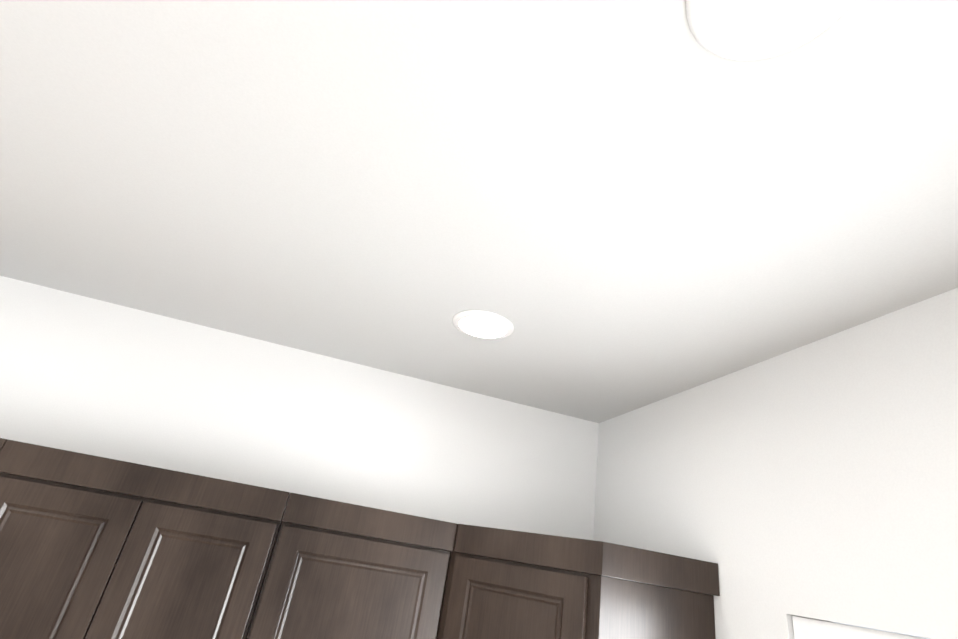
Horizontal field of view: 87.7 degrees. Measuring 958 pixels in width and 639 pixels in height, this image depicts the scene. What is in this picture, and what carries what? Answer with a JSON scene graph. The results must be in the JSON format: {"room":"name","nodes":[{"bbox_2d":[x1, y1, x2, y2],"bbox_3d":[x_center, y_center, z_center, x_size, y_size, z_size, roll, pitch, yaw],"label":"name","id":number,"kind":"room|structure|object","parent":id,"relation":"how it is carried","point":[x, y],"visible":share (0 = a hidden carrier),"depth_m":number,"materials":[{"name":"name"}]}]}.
{"room":"kitchen","nodes":[
{"label":"kitchen","id":0,"kind":"room"},
{"bbox_2d":[0,276,598,539],"bbox_3d":[-1.568,1.991,2.634,3.335,3.044,3.000,16,-26,-12],"label":"wall","id":1,"kind":"structure","parent":0,"point":[87,375],"depth_m":1.89,"materials":[{"name":"white paint"}]},
{"bbox_2d":[0,438,7,472],"bbox_3d":[-1.548,0.840,1.220,0.280,1.113,0.356,16,-26,-12],"label":"upper cabinet","id":2,"kind":"object","parent":1,"relation":"attached to","point":[2,442],"visible":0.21,"depth_m":1.35,"materials":[{"name":"brown wood"}]},
{"bbox_2d":[0,440,289,638],"bbox_3d":[-1.025,0.776,1.425,0.753,0.661,0.356,16,-26,-12],"label":"upper cabinet","id":3,"kind":"object","parent":1,"relation":"attached to","point":[94,547],"visible":0.88,"depth_m":1.35,"materials":[{"name":"brown wood"}]},
{"bbox_2d":[246,492,456,638],"bbox_3d":[-0.452,1.147,1.461,0.533,1.113,0.356,16,-26,-12],"label":"upper cabinet","id":4,"kind":"object","parent":1,"relation":"attached to","point":[338,570],"visible":1,"depth_m":1.49,"materials":[{"name":"brown wood"}]},
{"bbox_2d":[0,0,957,422],"bbox_3d":[-0.904,-0.802,0.294,4.526,0.100,9.880,16,-26,-12],"label":"ceiling","id":5,"kind":"structure","parent":0,"point":[610,208],"depth_m":0.95,"materials":[{"name":"white paint"}]},
{"bbox_2d":[453,310,513,338],"bbox_3d":[0.012,0.020,1.530,0.189,0.011,0.189,16,-26,-12],"label":"recessed light","id":6,"kind":"object","parent":5,"relation":"in","point":[481,324],"visible":1,"depth_m":1.51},
{"bbox_2d":[686,0,853,60],"bbox_3d":[0.343,-0.385,0.579,0.189,0.011,0.189,16,-26,-12],"label":"recessed light","id":7,"kind":"object","parent":5,"relation":"in","point":[745,30],"visible":1,"depth_m":0.61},
{"bbox_2d":[593,288,957,638],"bbox_3d":[1.368,0.609,-1.247,0.140,3.044,6.600,16,-26,-12],"label":"wall","id":8,"kind":"structure","parent":0,"point":[817,480],"depth_m":1.21,"materials":[{"name":"white paint"}]},
{"bbox_2d":[436,524,719,638],"bbox_3d":[0.171,1.241,1.423,0.672,1.123,0.723,16,-26,-12],"label":"upper cabinet","id":9,"kind":"object","parent":8,"relation":"attached to","point":[505,584],"visible":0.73,"depth_m":1.37,"materials":[{"name":"brown wood"}]},
{"bbox_2d":[814,619,926,638],"bbox_3d":[0.860,1.016,0.481,0.137,1.128,1.078,16,-26,-12],"label":"window","id":10,"kind":"structure","parent":8,"relation":"in","point":[872,629],"depth_m":1.07,"materials":[{"name":"plastic"}]},
{"bbox_2d":[792,616,923,638],"bbox_3d":[0.838,1.004,0.478,0.075,1.114,1.068,16,-26,-12],"label":"window blinds","id":11,"kind":"object","parent":10,"relation":"attached to","point":[805,628],"visible":1,"depth_m":1.09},
{"label":"outside","id":12,"kind":"structure","parent":0,"visible":0},
{"bbox_2d":[834,622,929,638],"bbox_3d":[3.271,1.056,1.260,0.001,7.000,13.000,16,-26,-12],"label":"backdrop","id":13,"kind":"structure","parent":12,"point":[882,630],"depth_m":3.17,"materials":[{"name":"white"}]}
]}

